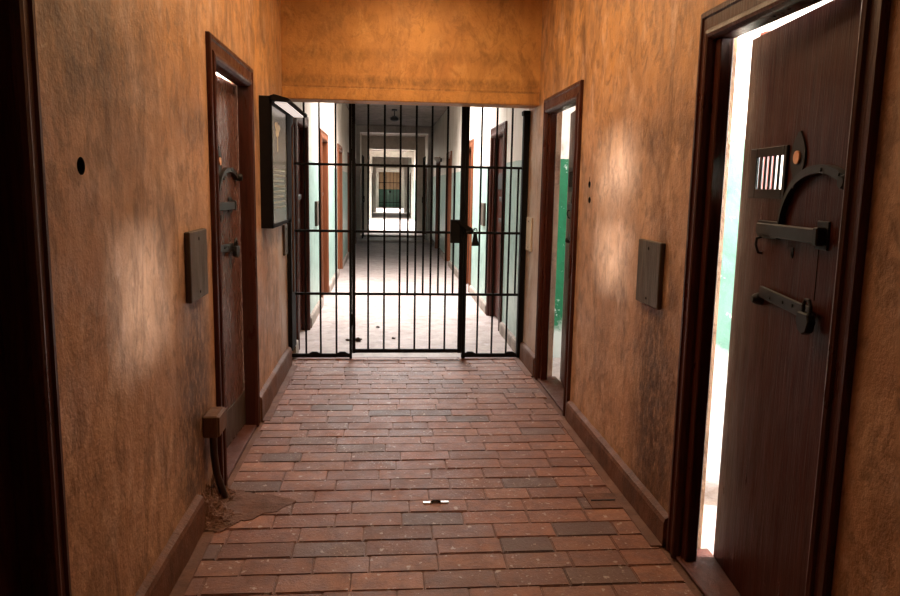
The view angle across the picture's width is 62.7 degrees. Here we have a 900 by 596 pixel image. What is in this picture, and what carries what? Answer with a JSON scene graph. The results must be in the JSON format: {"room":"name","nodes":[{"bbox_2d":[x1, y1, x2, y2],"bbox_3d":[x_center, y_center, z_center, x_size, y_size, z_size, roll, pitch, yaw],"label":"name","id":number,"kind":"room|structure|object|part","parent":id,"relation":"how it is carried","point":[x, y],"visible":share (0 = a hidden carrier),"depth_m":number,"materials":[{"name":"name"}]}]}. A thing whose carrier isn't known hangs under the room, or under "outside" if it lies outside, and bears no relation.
{"room":"prison interior","nodes":[
{"label":"prison interior","id":0,"kind":"room"},
{"bbox_2d":[35,0,372,595],"bbox_3d":[-2.987,-3.806,24.747,0.120,3.050,55.600,0,9,-5],"label":"wall","id":1,"kind":"structure","parent":0,"point":[123,83],"depth_m":2.43,"materials":[{"name":"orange paint"}]},
{"bbox_2d":[0,0,71,595],"bbox_3d":[-0.985,0.216,1.245,0.177,2.167,1.080,0,9,-5],"label":"door","id":2,"kind":"structure","parent":1,"relation":"in","point":[34,546],"depth_m":1.69,"materials":[{"name":"brown wood"}]},
{"bbox_2d":[135,494,204,595],"bbox_3d":[-1.027,1.025,2.584,0.032,0.167,1.273,0,9,-5],"label":"baseboard","id":3,"kind":"structure","parent":1,"relation":"attached to","point":[167,569],"depth_m":2.81,"materials":[{"name":"brown paint"}]},
{"bbox_2d":[169,530,215,595],"bbox_3d":[-0.993,1.111,2.600,0.052,0.016,1.273,0,9,-5],"label":"trim","id":4,"kind":"structure","parent":1,"relation":"attached to","point":[181,586],"depth_m":2.91,"materials":[{"name":"brown wood"}]},
{"bbox_2d":[184,228,207,303],"bbox_3d":[-1.071,-0.141,3.128,0.026,0.290,0.285,0,9,-5],"label":"cover plate","id":5,"kind":"object","parent":1,"relation":"attached to","point":[195,241],"visible":1,"depth_m":3.07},
{"bbox_2d":[202,407,227,498],"bbox_3d":[-1.076,0.750,3.413,0.074,0.479,0.190,0,9,-5],"label":"junction box","id":6,"kind":"object","parent":1,"relation":"attached to","point":[215,419],"visible":0.94,"depth_m":3.36,"materials":[{"name":"brown metal"}]},
{"bbox_2d":[205,31,260,485],"bbox_3d":[-1.224,-0.201,3.986,0.186,2.167,1.080,0,9,-5],"label":"door","id":7,"kind":"structure","parent":1,"relation":"in","point":[230,106],"depth_m":4.21,"materials":[{"name":"brown wood"}]},
{"bbox_3d":[-1.228,-0.727,3.929,0.006,0.164,0.100,1,9,-2],"label":"spyhole plate","id":8,"kind":"part","parent":7,"relation":"part of","materials":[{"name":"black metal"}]},
{"bbox_2d":[260,346,291,420],"bbox_3d":[-1.269,0.592,5.425,0.033,0.168,1.475,0,9,-5],"label":"baseboard","id":9,"kind":"structure","parent":1,"relation":"attached to","point":[268,392],"depth_m":5.25,"materials":[{"name":"brown paint"}]},
{"bbox_2d":[262,365,297,421],"bbox_3d":[-1.236,0.679,5.441,0.052,0.016,1.475,0,9,-5],"label":"trim","id":10,"kind":"structure","parent":1,"relation":"attached to","point":[282,389],"depth_m":5.30,"materials":[{"name":"brown wood"}]},
{"bbox_2d":[259,94,306,228],"bbox_3d":[-1.169,-0.954,5.282,0.191,0.852,1.090,0,9,-5],"label":"information panel","id":11,"kind":"object","parent":1,"relation":"attached to","point":[275,111],"visible":1,"depth_m":4.87,"materials":[{"name":"grey plastic"}]},
{"bbox_3d":[-1.188,-0.937,5.207,0.014,0.840,0.940,0,9,-5],"label":"frame","id":12,"kind":"part","parent":11,"relation":"part of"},
{"bbox_2d":[268,94,306,117],"bbox_3d":[-1.135,-1.349,5.225,0.136,0.052,1.090,0,9,-5],"label":"hood","id":13,"kind":"object","parent":11,"relation":"attached to","point":[283,105],"depth_m":4.94,"materials":[{"name":"black metal"}]},
{"bbox_2d":[283,224,287,255],"bbox_3d":[-1.309,-0.463,5.875,0.020,0.240,0.165,0,9,-5],"label":"notice board","id":14,"kind":"object","parent":1,"relation":"attached to","point":[285,227],"visible":1,"depth_m":5.82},
{"bbox_2d":[291,117,294,291],"bbox_3d":[-1.247,-0.737,5.932,0.031,1.407,0.163,-2,9,-18],"label":"cable","id":15,"kind":"object","parent":1,"relation":"attached to","point":[293,117],"visible":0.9,"depth_m":6.00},
{"bbox_2d":[293,339,298,352],"bbox_3d":[-1.368,0.444,6.559,0.030,0.120,0.220,0,9,-5],"label":"baseboard","id":16,"kind":"structure","parent":1,"relation":"attached to","point":[296,349],"depth_m":6.57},
{"bbox_2d":[294,117,310,349],"bbox_3d":[-1.459,-0.669,7.067,0.131,2.167,1.080,0,9,-5],"label":"door","id":17,"kind":"structure","parent":1,"relation":"in","point":[298,132],"depth_m":7.41,"materials":[{"name":"brown wood"}]},
{"bbox_2d":[311,297,322,327],"bbox_3d":[-1.530,0.151,8.475,0.033,0.123,1.410,0,9,-5],"label":"baseboard","id":18,"kind":"structure","parent":1,"relation":"attached to","point":[315,312],"depth_m":8.33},
{"bbox_2d":[315,201,318,225],"bbox_3d":[-1.526,-0.973,8.492,0.032,0.280,0.280,0,9,-5],"label":"notice board","id":19,"kind":"object","parent":1,"relation":"attached to","point":[316,202],"visible":0.93,"depth_m":8.37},
{"bbox_2d":[320,128,328,304],"bbox_3d":[-1.673,-1.050,9.569,0.131,2.167,1.080,0,9,-5],"label":"door","id":20,"kind":"structure","parent":1,"relation":"in","point":[324,173],"depth_m":9.96,"materials":[{"name":"orange wood"}]},
{"bbox_2d":[329,269,338,291],"bbox_3d":[-1.771,-0.278,11.297,0.033,0.123,2.060,0,9,-5],"label":"baseboard","id":21,"kind":"structure","parent":1,"relation":"attached to","point":[332,281],"depth_m":10.95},
{"bbox_2d":[337,143,342,274],"bbox_3d":[-1.941,-1.528,12.712,0.131,2.167,1.080,0,9,-5],"label":"door","id":22,"kind":"structure","parent":1,"relation":"in","point":[339,147],"depth_m":13.09,"materials":[{"name":"orange wood"}]},
{"bbox_2d":[343,252,348,267],"bbox_3d":[-2.041,-0.761,14.470,0.033,0.123,2.120,0,9,-5],"label":"baseboard","id":23,"kind":"structure","parent":1,"relation":"attached to","point":[346,257],"depth_m":14.30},
{"bbox_2d":[348,152,348,251],"bbox_3d":[-2.214,-2.015,15.914,0.131,2.167,1.080,0,9,-5],"label":"door","id":24,"kind":"structure","parent":1,"relation":"in","point":[348,152],"depth_m":15.38,"materials":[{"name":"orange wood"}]},
{"bbox_2d":[355,158,355,243],"bbox_3d":[-2.432,-2.405,18.475,0.131,2.167,1.080,0,9,-5],"label":"door","id":25,"kind":"structure","parent":1,"relation":"in","point":[355,158],"depth_m":18.92,"materials":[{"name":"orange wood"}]},
{"bbox_2d":[361,166,361,233],"bbox_3d":[-2.777,-3.019,22.514,0.131,2.167,1.080,0,9,-5],"label":"door","id":26,"kind":"structure","parent":1,"relation":"in","point":[361,166],"depth_m":22.98,"materials":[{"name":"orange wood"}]},
{"bbox_2d":[372,173,372,212],"bbox_3d":[-4.282,-5.701,40.148,0.131,2.167,1.080,0,9,-5],"label":"door","id":27,"kind":"structure","parent":1,"relation":"in","point":[372,173],"depth_m":40.61,"materials":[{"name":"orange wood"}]},
{"bbox_2d":[379,172,398,206],"bbox_3d":[-4.267,-7.981,52.324,2.018,3.050,0.200,0,9,-5],"label":"wall","id":28,"kind":"structure","parent":0,"point":[381,174],"depth_m":52.26,"materials":[{"name":"paint"}]},
{"bbox_2d":[373,157,408,212],"bbox_3d":[-3.393,-6.422,42.078,2.018,3.050,0.400,0,9,-5],"label":"wall","id":29,"kind":"structure","parent":0,"point":[375,160],"depth_m":41.77,"materials":[{"name":"paint"}]},
{"bbox_2d":[369,151,413,218],"bbox_3d":[-2.704,-5.193,34.000,2.018,3.050,0.400,0,9,-5],"label":"wall","id":30,"kind":"structure","parent":0,"point":[371,153],"depth_m":33.67,"materials":[{"name":"paint"}]},
{"bbox_2d":[361,136,424,230],"bbox_3d":[-1.838,-3.650,23.853,2.018,3.050,0.400,0,9,-5],"label":"wall","id":31,"kind":"structure","parent":0,"point":[375,142],"depth_m":23.53,"materials":[{"name":"paint"}]},
{"bbox_2d":[356,125,431,240],"bbox_3d":[-1.499,-3.047,19.888,2.018,3.050,0.350,0,9,-5],"label":"wall","id":32,"kind":"structure","parent":0,"point":[360,129],"depth_m":19.62,"materials":[{"name":"paint"}]},
{"bbox_2d":[362,155,364,237],"bbox_3d":[-2.419,-2.817,20.565,0.060,2.240,1.070,0,9,-5],"label":"door","id":33,"kind":"structure","parent":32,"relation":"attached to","point":[363,196],"depth_m":20.49,"materials":[{"name":"black paint"}]},
{"bbox_2d":[422,156,425,238],"bbox_3d":[-0.725,-2.808,20.711,0.080,2.240,1.070,0,9,-5],"label":"gate leaf","id":34,"kind":"object","parent":32,"relation":"attached to","point":[424,158],"visible":0.44,"depth_m":20.70,"materials":[{"name":"black paint"}]},
{"bbox_2d":[345,103,446,157],"bbox_3d":[-2.271,-6.041,29.036,2.258,0.120,46.600,0,9,-5],"label":"ceiling","id":35,"kind":"structure","parent":0,"point":[376,111],"depth_m":16.66,"materials":[{"name":"white paint"}]},
{"bbox_2d":[390,109,398,120],"bbox_3d":[-1.139,-3.751,15.168,0.170,0.240,0.170,0,9,-5],"label":"ceiling lamp","id":36,"kind":"object","parent":35,"relation":"hanging from","point":[393,118],"visible":1,"depth_m":15.12,"materials":[{"name":"black metal"}]},
{"bbox_3d":[-1.140,-3.686,15.178,0.170,0.110,0.170,0,9,-5],"label":"lamp shade","id":37,"kind":"part","parent":36,"relation":"part of","materials":[{"name":"black metal"}]},
{"bbox_2d":[281,0,542,108],"bbox_3d":[-0.296,-2.000,5.851,2.018,0.898,0.242,0,9,-5],"label":"wall","id":38,"kind":"structure","parent":0,"point":[458,53],"depth_m":5.75,"materials":[{"name":"paint"}]},
{"bbox_2d":[184,207,718,595],"bbox_3d":[-0.406,-2.235,25.207,5.359,0.100,55.598,0,9,-5],"label":"floor","id":39,"kind":"structure","parent":0,"point":[469,553],"depth_m":3.83,"materials":[{"name":"red brick"}]},
{"bbox_2d":[231,492,295,520],"bbox_3d":[-0.927,0.977,3.471,0.308,0.006,0.291,5,9,24],"label":"patch","id":40,"kind":"structure","parent":39,"relation":"on","point":[254,505],"depth_m":3.48,"materials":[{"name":"brown paint"}]},
{"bbox_2d":[201,474,247,531],"bbox_3d":[-1.015,0.910,3.412,0.204,0.156,0.440,0,9,-5],"label":"rubble","id":41,"kind":"object","parent":40,"relation":"on","point":[219,514],"visible":0.87,"depth_m":3.33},
{"bbox_2d":[376,168,403,207],"bbox_3d":[-4.158,-7.786,51.043,2.018,3.050,0.100,0,9,-5],"label":"gate","id":42,"kind":"object","parent":39,"relation":"on","point":[378,170],"visible":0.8,"depth_m":51.01,"materials":[{"name":"metal"}]},
{"bbox_2d":[357,239,429,242],"bbox_3d":[-1.511,-1.536,19.929,2.018,0.050,0.280,0,9,-5],"label":"step","id":43,"kind":"structure","parent":39,"relation":"on","point":[360,240],"depth_m":19.80,"materials":[{"name":"concrete"}]},
{"bbox_2d":[361,235,425,236],"bbox_3d":[-1.683,-1.841,21.949,2.018,0.045,0.280,0,9,-5],"label":"step","id":44,"kind":"structure","parent":39,"relation":"on","point":[361,235],"depth_m":21.81,"materials":[{"name":"stone"}]},
{"bbox_2d":[287,102,530,358],"bbox_3d":[-0.337,-0.563,6.243,2.018,2.242,0.285,0,9,-5],"label":"gate","id":45,"kind":"object","parent":39,"relation":"on","point":[459,229],"visible":0.85,"depth_m":6.34,"materials":[{"name":"black metal"}]},
{"bbox_3d":[-1.324,-0.580,6.148,0.036,2.028,0.270,0,9,-5],"label":"post","id":46,"kind":"part","parent":45,"relation":"part of","materials":[{"name":"black metal"}]},
{"bbox_3d":[-1.115,0.499,6.437,0.512,0.032,0.024,0,9,-5],"label":"rail","id":47,"kind":"part","parent":45,"relation":"part of","materials":[{"name":"black metal"}]},
{"bbox_3d":[-1.086,-1.122,6.193,0.512,0.021,0.024,0,9,-5],"label":"rail","id":48,"kind":"part","parent":45,"relation":"part of","materials":[{"name":"black metal"}]},
{"bbox_3d":[-1.096,-0.570,6.276,0.512,0.021,0.024,0,9,-5],"label":"rail","id":49,"kind":"part","parent":45,"relation":"part of","materials":[{"name":"black metal"}]},
{"bbox_3d":[-1.106,-0.037,6.356,0.512,0.021,0.024,0,9,-5],"label":"rail","id":50,"kind":"part","parent":45,"relation":"part of","materials":[{"name":"black metal"}]},
{"bbox_3d":[-0.847,-0.580,6.295,0.022,2.242,0.036,0,9,-5],"label":"post","id":51,"kind":"part","parent":45,"relation":"part of","materials":[{"name":"black metal"}]},
{"bbox_3d":[-0.362,-0.567,6.339,0.920,0.021,0.024,0,9,-5],"label":"rail","id":52,"kind":"part","parent":45,"relation":"part of","materials":[{"name":"black metal"}]},
{"bbox_3d":[-0.381,0.464,6.494,0.920,0.032,0.024,0,9,-5],"label":"rail","id":53,"kind":"part","parent":45,"relation":"part of","materials":[{"name":"black metal"}]},
{"bbox_3d":[-0.372,-0.034,6.419,0.920,0.021,0.024,0,9,-5],"label":"rail","id":54,"kind":"part","parent":45,"relation":"part of","materials":[{"name":"black metal"}]},
{"bbox_3d":[-0.352,-1.118,6.256,0.920,0.021,0.024,0,9,-5],"label":"rail","id":55,"kind":"part","parent":45,"relation":"part of","materials":[{"name":"black metal"}]},
{"bbox_3d":[0.135,-0.575,6.380,0.030,2.242,0.040,0,9,-5],"label":"post","id":56,"kind":"part","parent":45,"relation":"part of","materials":[{"name":"black metal"}]},
{"bbox_3d":[0.353,0.507,6.563,0.516,0.032,0.024,0,9,-5],"label":"rail","id":57,"kind":"part","parent":45,"relation":"part of","materials":[{"name":"black metal"}]},
{"bbox_3d":[0.363,-0.030,6.482,0.516,0.021,0.024,0,9,-5],"label":"rail","id":58,"kind":"part","parent":45,"relation":"part of","materials":[{"name":"black metal"}]},
{"bbox_3d":[0.373,-0.563,6.402,0.516,0.021,0.024,0,9,-5],"label":"rail","id":59,"kind":"part","parent":45,"relation":"part of","materials":[{"name":"black metal"}]},
{"bbox_3d":[0.383,-1.114,6.319,0.516,0.021,0.024,0,9,-5],"label":"rail","id":60,"kind":"part","parent":45,"relation":"part of","materials":[{"name":"black metal"}]},
{"bbox_3d":[0.633,-0.524,6.430,0.052,2.120,0.070,0,9,-5],"label":"post","id":61,"kind":"part","parent":45,"relation":"part of","materials":[{"name":"black metal"}]},
{"bbox_2d":[423,500,448,503],"bbox_3d":[-0.067,0.973,3.539,0.124,0.017,0.020,0,9,-7],"label":"metal clip","id":62,"kind":"object","parent":39,"relation":"on","point":[432,501],"visible":1,"depth_m":3.53,"materials":[{"name":"metal"}]},
{"bbox_2d":[199,358,704,595],"bbox_3d":[0.008,1.253,2.120,2.258,0.092,9.000,0,9,-5],"label":"mortar","id":63,"kind":"object","parent":39,"relation":"attached to","point":[689,582],"depth_m":3.78,"materials":[{"name":"concrete"}]},
{"bbox_2d":[583,493,622,508],"bbox_3d":[0.744,0.990,3.594,0.150,0.020,0.170,0,9,-5],"label":"drain cover","id":64,"kind":"object","parent":39,"relation":"on","point":[596,500],"visible":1,"depth_m":3.58,"materials":[{"name":"brown paint"}]},
{"bbox_2d":[553,106,575,357],"bbox_3d":[2.560,-0.699,5.289,3.350,2.900,2.760,0,9,-5],"label":"wall","id":65,"kind":"structure","parent":0,"point":[566,114],"depth_m":6.47,"materials":[{"name":"green paint"}]},
{"bbox_2d":[408,0,899,595],"bbox_3d":[-0.857,-3.794,24.930,0.120,3.050,55.600,0,9,-5],"label":"wall","id":66,"kind":"structure","parent":0,"point":[636,61],"depth_m":3.48,"materials":[{"name":"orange paint"}]},
{"bbox_2d":[409,173,410,215],"bbox_3d":[-1.993,-5.330,37.963,0.131,2.167,1.080,0,9,-5],"label":"door","id":67,"kind":"structure","parent":66,"relation":"in","point":[410,173],"depth_m":37.45,"materials":[{"name":"orange wood"}]},
{"bbox_2d":[425,164,426,233],"bbox_3d":[-0.698,-3.023,22.792,0.131,2.167,1.080,0,9,-5],"label":"door","id":68,"kind":"structure","parent":66,"relation":"in","point":[426,164],"depth_m":23.09,"materials":[{"name":"orange wood"}]},
{"bbox_2d":[435,157,439,248],"bbox_3d":[-0.244,-2.214,17.473,0.131,2.167,1.080,0,9,-5],"label":"door","id":69,"kind":"structure","parent":66,"relation":"in","point":[437,163],"depth_m":17.90,"materials":[{"name":"orange wood"}]},
{"bbox_2d":[434,156,441,161],"bbox_3d":[-0.268,-3.074,16.360,0.170,0.118,0.100,0,9,-5],"label":"wall lamp","id":70,"kind":"object","parent":66,"relation":"attached to","point":[436,158],"visible":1,"depth_m":16.32,"materials":[{"name":"black metal"}]},
{"bbox_2d":[439,248,444,260],"bbox_3d":[-0.189,-0.975,16.118,0.033,0.123,1.920,0,9,-5],"label":"baseboard","id":71,"kind":"structure","parent":66,"relation":"attached to","point":[441,253],"depth_m":15.75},
{"bbox_2d":[445,151,451,265],"bbox_3d":[0.012,-1.757,14.468,0.131,2.167,1.080,0,9,-5],"label":"door","id":72,"kind":"structure","parent":66,"relation":"in","point":[450,152],"depth_m":14.72,"materials":[{"name":"orange wood"}]},
{"bbox_2d":[449,261,458,277],"bbox_3d":[0.088,-0.482,12.877,0.032,0.122,2.400,0,9,-5],"label":"baseboard","id":73,"kind":"structure","parent":66,"relation":"attached to","point":[456,271],"depth_m":12.81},
{"bbox_2d":[466,139,473,291],"bbox_3d":[0.309,-1.228,10.990,0.131,2.167,1.080,0,9,-5],"label":"door","id":74,"kind":"structure","parent":66,"relation":"in","point":[471,143],"depth_m":10.58,"materials":[{"name":"orange wood"}]},
{"bbox_2d":[469,285,485,313],"bbox_3d":[0.358,0.000,9.709,0.033,0.123,1.770,0,9,-5],"label":"baseboard","id":75,"kind":"structure","parent":66,"relation":"attached to","point":[482,304],"depth_m":9.36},
{"bbox_2d":[481,203,485,225],"bbox_3d":[0.410,-1.040,9.175,0.032,0.280,0.280,0,9,-5],"label":"notice board","id":76,"kind":"object","parent":66,"relation":"attached to","point":[483,205],"visible":0.94,"depth_m":9.05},
{"bbox_2d":[486,121,507,330],"bbox_3d":[0.552,-0.793,8.134,0.131,2.167,1.080,0,9,-5],"label":"door","id":77,"kind":"structure","parent":66,"relation":"in","point":[502,128],"depth_m":8.44,"materials":[{"name":"brown wood"}]},
{"bbox_3d":[0.562,-1.298,8.240,0.009,0.175,0.300,0,9,-5],"label":"hatch frame","id":78,"kind":"part","parent":77,"relation":"part of","materials":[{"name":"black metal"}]},
{"bbox_2d":[499,322,515,352],"bbox_3d":[0.574,0.386,7.173,0.032,0.122,1.120,0,9,-5],"label":"baseboard","id":79,"kind":"structure","parent":66,"relation":"attached to","point":[511,339],"depth_m":7.14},
{"bbox_2d":[514,359,532,376],"bbox_3d":[0.617,0.592,6.245,0.052,0.016,0.578,0,9,-5],"label":"trim","id":80,"kind":"structure","parent":66,"relation":"attached to","point":[521,365],"depth_m":6.23,"materials":[{"name":"brown wood"}]},
{"bbox_2d":[520,341,534,375],"bbox_3d":[0.655,0.507,6.235,0.031,0.166,0.578,0,9,-5],"label":"baseboard","id":81,"kind":"structure","parent":66,"relation":"attached to","point":[527,357],"depth_m":6.19,"materials":[{"name":"brown paint"}]},
{"bbox_2d":[526,217,532,251],"bbox_3d":[0.668,-0.540,6.243,0.016,0.283,0.210,0,9,-5],"label":"wall panel","id":82,"kind":"object","parent":66,"relation":"attached to","point":[529,223],"visible":1,"depth_m":6.19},
{"bbox_2d":[534,80,583,417],"bbox_3d":[0.854,-0.354,5.254,0.241,2.167,1.080,0,9,-5],"label":"door","id":83,"kind":"structure","parent":66,"relation":"in","point":[571,96],"depth_m":5.55,"materials":[{"name":"brown wood"}]},
{"bbox_3d":[0.885,-0.862,5.379,0.011,0.175,0.298,1,9,2],"label":"hatch frame","id":84,"kind":"part","parent":83,"relation":"part of","materials":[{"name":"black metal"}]},
{"bbox_2d":[559,420,661,547],"bbox_3d":[0.809,0.934,3.999,0.052,0.016,1.720,0,9,-5],"label":"trim","id":85,"kind":"structure","parent":66,"relation":"attached to","point":[635,518],"depth_m":3.73,"materials":[{"name":"brown wood"}]},
{"bbox_2d":[565,400,667,545],"bbox_3d":[0.846,0.862,3.992,0.032,0.138,1.720,0,9,-5],"label":"baseboard","id":86,"kind":"structure","parent":66,"relation":"attached to","point":[640,498],"depth_m":3.70,"materials":[{"name":"brown paint"}]},
{"bbox_2d":[636,239,664,309],"bbox_3d":[0.909,-0.115,3.367,0.024,0.293,0.285,0,9,-5],"label":"cover plate","id":87,"kind":"object","parent":66,"relation":"attached to","point":[651,254],"visible":1,"depth_m":3.33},
{"bbox_2d":[666,0,891,595],"bbox_3d":[1.082,0.073,2.445,0.218,2.167,1.080,0,9,-5],"label":"door","id":88,"kind":"structure","parent":66,"relation":"in","point":[816,80],"depth_m":2.44,"materials":[{"name":"brown wood"}]},
{"bbox_3d":[1.085,0.003,2.614,0.035,0.046,0.046,1,9,0],"label":"bolt knob","id":89,"kind":"part","parent":88,"relation":"part of","materials":[{"name":"black metal"}]},
{"bbox_3d":[1.106,-0.435,2.572,0.011,0.175,0.298,1,9,0],"label":"hatch frame","id":90,"kind":"part","parent":88,"relation":"part of","materials":[{"name":"black metal"}]},
{"bbox_3d":[1.102,-0.145,2.380,0.004,0.035,0.018,1,9,0],"label":"keyhole plate","id":91,"kind":"part","parent":88,"relation":"part of","materials":[{"name":"black metal"}]},
{"bbox_3d":[1.106,-0.446,2.344,0.006,0.164,0.100,1,9,0],"label":"spyhole plate","id":92,"kind":"part","parent":88,"relation":"part of","materials":[{"name":"black metal"}]},
{"bbox_2d":[760,31,773,188],"bbox_3d":[1.409,-0.086,3.427,0.093,2.200,0.060,0,9,-5],"label":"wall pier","id":93,"kind":"object","parent":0,"point":[762,33],"visible":0.14,"depth_m":3.32,"materials":[{"name":"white paint"}]},
{"bbox_2d":[706,0,831,475],"bbox_3d":[2.799,-0.273,2.491,3.350,2.900,2.920,0,9,-5],"label":"wall","id":94,"kind":"structure","parent":0,"point":[744,47],"depth_m":3.75,"materials":[{"name":"white paint"}]},
{"bbox_2d":[774,155,783,188],"bbox_3d":[1.711,-0.084,3.453,0.512,2.200,0.060,0,9,-5],"label":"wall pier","id":95,"kind":"object","parent":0,"point":[782,155],"depth_m":3.33,"materials":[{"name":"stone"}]}
]}

